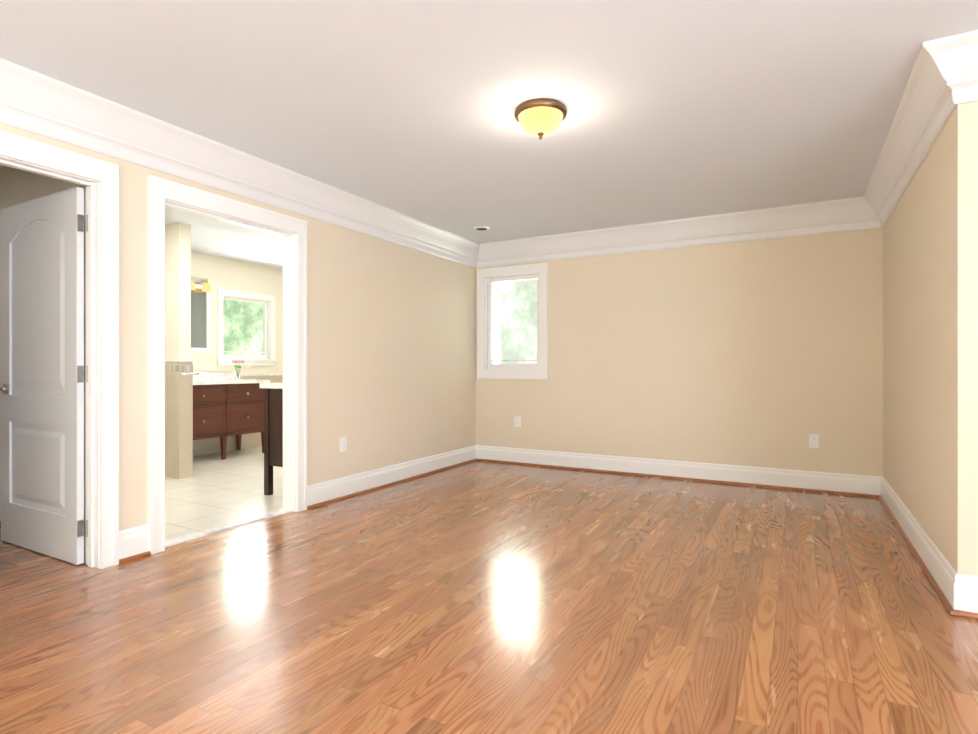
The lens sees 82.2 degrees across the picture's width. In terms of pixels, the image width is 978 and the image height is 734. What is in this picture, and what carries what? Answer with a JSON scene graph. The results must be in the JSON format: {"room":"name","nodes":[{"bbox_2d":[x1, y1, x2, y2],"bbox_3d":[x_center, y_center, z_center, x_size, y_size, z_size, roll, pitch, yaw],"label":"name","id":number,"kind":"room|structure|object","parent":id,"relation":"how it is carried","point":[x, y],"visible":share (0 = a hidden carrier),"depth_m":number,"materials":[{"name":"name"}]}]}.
{"room":"empty bedroom","nodes":[
{"label":"empty bedroom","id":0,"kind":"room"},
{"bbox_2d":[0,165,84,518],"bbox_3d":[-3.413,-0.152,3.933,3.070,2.435,0.115,0,0,29],"label":"wall","id":1,"kind":"structure","parent":0,"point":[18,186],"depth_m":3.65,"materials":[{"name":"beige paint"}]},
{"bbox_2d":[0,498,119,558],"bbox_3d":[-2.913,0.979,3.581,1.815,0.172,0.017,0,0,29],"label":"baseboard","id":2,"kind":"structure","parent":1,"relation":"attached to","point":[0,498],"depth_m":3.26,"materials":[{"name":"white wood"}]},
{"bbox_2d":[165,223,190,359],"bbox_3d":[-3.420,-0.152,5.646,1.170,2.435,0.115,0,0,29],"label":"wall","id":3,"kind":"structure","parent":0,"point":[177,291],"depth_m":5.36,"materials":[{"name":"beige paint"}]},
{"bbox_2d":[165,360,193,478],"bbox_3d":[-3.031,0.498,5.430,0.320,1.126,0.155,0,0,29],"label":"tile wainscot","id":4,"kind":"structure","parent":3,"relation":"attached to","point":[178,426],"depth_m":5.35,"materials":[{"name":"tile"}]},
{"bbox_2d":[179,373,198,374],"bbox_3d":[-2.861,0.065,5.337,0.067,0.016,0.175,0,0,29],"label":"towel rail","id":5,"kind":"object","parent":4,"relation":"attached to","point":[188,373],"visible":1,"depth_m":5.30,"materials":[{"name":"silver metal"}]},
{"bbox_2d":[165,446,282,540],"bbox_3d":[-2.299,1.063,5.766,3.015,0.004,4.170,0,0,29],"label":"floor","id":6,"kind":"structure","parent":0,"point":[215,490],"depth_m":4.70,"materials":[{"name":"beige tile"}]},
{"bbox_2d":[193,372,269,459],"bbox_3d":[-3.243,0.544,6.539,0.576,1.035,1.210,0,0,29],"label":"bathroom vanity","id":7,"kind":"object","parent":6,"relation":"on","point":[225,404],"visible":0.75,"depth_m":6.48,"materials":[{"name":"brown wood"}]},
{"bbox_2d":[232,360,244,379],"bbox_3d":[-3.082,0.036,6.861,0.133,0.244,0.142,0,0,29],"label":"vase","id":8,"kind":"object","parent":7,"relation":"on","point":[239,366],"visible":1,"depth_m":6.85,"materials":[{"name":"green glass"}]},
{"bbox_2d":[260,383,282,494],"bbox_3d":[-1.362,0.553,5.056,0.552,1.016,1.245,0,0,29],"label":"bathroom vanity","id":9,"kind":"object","parent":6,"relation":"on","point":[273,424],"visible":0.15,"depth_m":4.62,"materials":[{"name":"brown wood"}]},
{"bbox_2d":[191,252,282,373],"bbox_3d":[-3.640,-0.153,6.576,0.115,2.435,4.290,0,0,29],"label":"wall","id":10,"kind":"structure","parent":0,"point":[225,273],"depth_m":7.17,"materials":[{"name":"beige paint"}]},
{"bbox_2d":[191,284,209,351],"bbox_3d":[-3.537,-0.585,6.616,0.025,0.800,0.520,0,0,29],"label":"bathroom mirror","id":11,"kind":"object","parent":10,"relation":"attached to","point":[200,320],"visible":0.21,"depth_m":6.74,"materials":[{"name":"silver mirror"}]},
{"bbox_2d":[191,277,210,291],"bbox_3d":[-3.453,-0.988,6.638,0.152,0.165,0.340,0,0,29],"label":"light","id":12,"kind":"object","parent":10,"relation":"attached to","point":[206,286],"visible":0.69,"depth_m":6.68,"materials":[{"name":"yellow glass"}]},
{"bbox_2d":[193,374,282,455],"bbox_3d":[-3.249,0.578,7.145,0.018,0.966,2.675,0,0,29],"label":"tile wainscot","id":13,"kind":"structure","parent":10,"relation":"attached to","point":[212,445],"depth_m":7.24,"materials":[{"name":"tile"}]},
{"bbox_2d":[216,288,276,364],"bbox_3d":[-3.181,-0.500,7.333,0.135,0.950,0.900,0,0,29],"label":"bathroom window","id":14,"kind":"structure","parent":10,"relation":"in","point":[267,357],"depth_m":7.41,"materials":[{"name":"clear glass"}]},
{"bbox_2d":[0,123,499,530],"bbox_3d":[-1.881,-0.152,3.414,0.115,2.435,8.120,0,0,29],"label":"wall","id":15,"kind":"structure","parent":0,"point":[391,353],"depth_m":4.71,"materials":[{"name":"beige paint"}]},
{"bbox_2d":[0,187,83,564],"bbox_3d":[-2.586,0.047,3.226,0.897,2.020,0.153,0,0,29],"label":"door leaf","id":16,"kind":"structure","parent":15,"relation":"in","point":[42,375],"depth_m":3.17,"materials":[{"name":"white paint"}]},
{"bbox_2d":[0,130,118,568],"bbox_3d":[-2.333,-0.012,2.596,0.166,2.154,1.078,0,0,29],"label":"door frame","id":17,"kind":"structure","parent":15,"relation":"attached to","point":[98,179],"depth_m":2.98,"materials":[{"name":"white wood"}]},
{"bbox_2d":[148,175,306,554],"bbox_3d":[-1.710,-0.012,3.721,0.166,2.154,1.156,0,0,29],"label":"door frame","id":18,"kind":"structure","parent":15,"relation":"attached to","point":[163,193],"depth_m":3.67,"materials":[{"name":"white wood"}]},
{"bbox_2d":[165,508,291,546],"bbox_3d":[-1.728,1.059,3.731,0.085,0.012,0.976,0,0,29],"label":"door threshold sill","id":19,"kind":"structure","parent":15,"relation":"attached to","point":[185,538],"depth_m":3.68,"materials":[{"name":"stone"}]},
{"bbox_2d":[0,58,487,267],"bbox_3d":[-1.912,-1.251,3.091,0.143,0.237,7.525,0,0,29],"label":"crown molding","id":20,"kind":"structure","parent":15,"relation":"attached to","point":[32,101],"depth_m":3.34,"materials":[{"name":"white paint"}]},
{"bbox_2d":[340,437,346,451],"bbox_3d":[-1.182,0.628,4.548,0.010,0.115,0.072,0,0,29],"label":"electrical outlet","id":21,"kind":"object","parent":15,"relation":"attached to","point":[343,443],"visible":1,"depth_m":4.54,"materials":[{"name":"plastic"}]},
{"bbox_2d":[307,445,476,508],"bbox_3d":[-0.758,0.979,5.290,0.034,0.172,2.512,0,0,29],"label":"baseboard","id":22,"kind":"structure","parent":15,"relation":"attached to","point":[326,492],"depth_m":4.96,"materials":[{"name":"white wood"}]},
{"bbox_2d":[0,461,977,733],"bbox_3d":[-0.795,1.125,2.748,8.800,0.120,8.235,0,0,29],"label":"floor","id":23,"kind":"structure","parent":0,"point":[480,597],"depth_m":2.34,"materials":[{"name":"brown wood"}]},
{"bbox_2d":[0,0,977,268],"bbox_3d":[-0.795,-1.420,2.748,8.800,0.100,8.235,0,0,29],"label":"ceiling","id":24,"kind":"structure","parent":0,"point":[686,108],"depth_m":2.78,"materials":[{"name":"white paint"}]},
{"bbox_2d":[474,226,489,230],"bbox_3d":[-0.071,-1.366,5.533,0.160,0.008,0.160,0,0,29],"label":"ceiling vent","id":25,"kind":"object","parent":24,"relation":"in","point":[481,228],"visible":0.98,"depth_m":5.51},
{"bbox_2d":[514,98,566,139],"bbox_3d":[0.275,-1.290,2.987,0.280,0.158,0.280,0,0,29],"label":"flush-mount ceiling light","id":26,"kind":"object","parent":24,"relation":"attached to","point":[540,117],"visible":1,"depth_m":2.91,"materials":[{"name":"yellow glass"}]},
{"bbox_2d":[476,228,882,476],"bbox_3d":[1.555,-0.152,5.539,3.840,2.435,0.115,0,0,29],"label":"wall","id":27,"kind":"structure","parent":0,"point":[766,353],"depth_m":5.18,"materials":[{"name":"beige paint"}]},
{"bbox_2d":[477,263,547,378],"bbox_3d":[0.268,-0.490,6.221,0.863,1.241,0.117,0,0,29],"label":"bedroom window","id":28,"kind":"structure","parent":27,"relation":"in","point":[487,278],"depth_m":6.23,"materials":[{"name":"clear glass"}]},
{"bbox_2d":[514,416,520,426],"bbox_3d":[0.312,0.601,6.155,0.072,0.115,0.010,0,0,29],"label":"electrical outlet","id":29,"kind":"object","parent":27,"relation":"attached to","point":[517,421],"visible":1,"depth_m":6.15,"materials":[{"name":"plastic"}]},
{"bbox_2d":[476,445,879,497],"bbox_3d":[1.519,0.979,5.474,3.840,0.172,0.033,0,0,29],"label":"baseboard","id":30,"kind":"structure","parent":27,"relation":"attached to","point":[799,480],"depth_m":5.25,"materials":[{"name":"white wood"}]},
{"bbox_2d":[480,197,883,266],"bbox_3d":[1.558,-1.251,5.390,3.690,0.237,0.142,0,0,29],"label":"crown molding","id":31,"kind":"structure","parent":27,"relation":"attached to","point":[842,215],"depth_m":5.23,"materials":[{"name":"white paint"}]},
{"bbox_2d":[809,434,818,447],"bbox_3d":[2.778,0.635,4.791,0.072,0.115,0.010,0,0,29],"label":"electrical outlet","id":32,"kind":"object","parent":27,"relation":"attached to","point":[813,441],"visible":1,"depth_m":4.79,"materials":[{"name":"plastic"}]},
{"bbox_2d":[883,101,977,576],"bbox_3d":[3.420,-0.152,3.110,1.775,2.435,2.560,0,0,29],"label":"wall","id":33,"kind":"structure","parent":0,"point":[930,351],"depth_m":2.75,"materials":[{"name":"beige paint"}]},
{"bbox_2d":[860,34,971,229],"bbox_3d":[2.484,-1.251,3.398,0.143,0.237,2.442,0,0,29],"label":"crown molding","id":34,"kind":"structure","parent":33,"relation":"attached to","point":[942,84],"depth_m":2.87,"materials":[{"name":"white paint"}]},
{"bbox_2d":[878,477,963,615],"bbox_3d":[2.587,0.979,3.472,0.034,0.172,2.452,0,0,29],"label":"baseboard","id":35,"kind":"structure","parent":33,"relation":"attached to","point":[960,591],"depth_m":2.91,"materials":[{"name":"white wood"}]},
{"bbox_2d":[957,575,977,618],"bbox_3d":[2.742,0.979,2.004,1.660,0.172,0.033,0,0,29],"label":"baseboard","id":36,"kind":"structure","parent":33,"relation":"attached to","point":[970,582],"depth_m":2.39,"materials":[{"name":"white wood"}]},
{"bbox_2d":[960,30,977,102],"bbox_3d":[2.645,-1.251,1.994,1.500,0.237,0.142,0,0,29],"label":"crown molding","id":37,"kind":"structure","parent":33,"relation":"attached to","point":[968,40],"depth_m":2.34,"materials":[{"name":"white paint"}]},
{"label":"outside","id":38,"kind":"structure","parent":0,"visible":0},
{"bbox_2d":[223,299,262,354],"bbox_3d":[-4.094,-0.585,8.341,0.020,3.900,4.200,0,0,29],"label":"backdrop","id":39,"kind":"structure","parent":38,"point":[236,332],"depth_m":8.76,"materials":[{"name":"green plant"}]},
{"bbox_2d":[500,279,536,363],"bbox_3d":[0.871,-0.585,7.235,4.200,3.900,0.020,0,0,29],"label":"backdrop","id":40,"kind":"structure","parent":38,"point":[513,327],"depth_m":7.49,"materials":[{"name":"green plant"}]}
]}

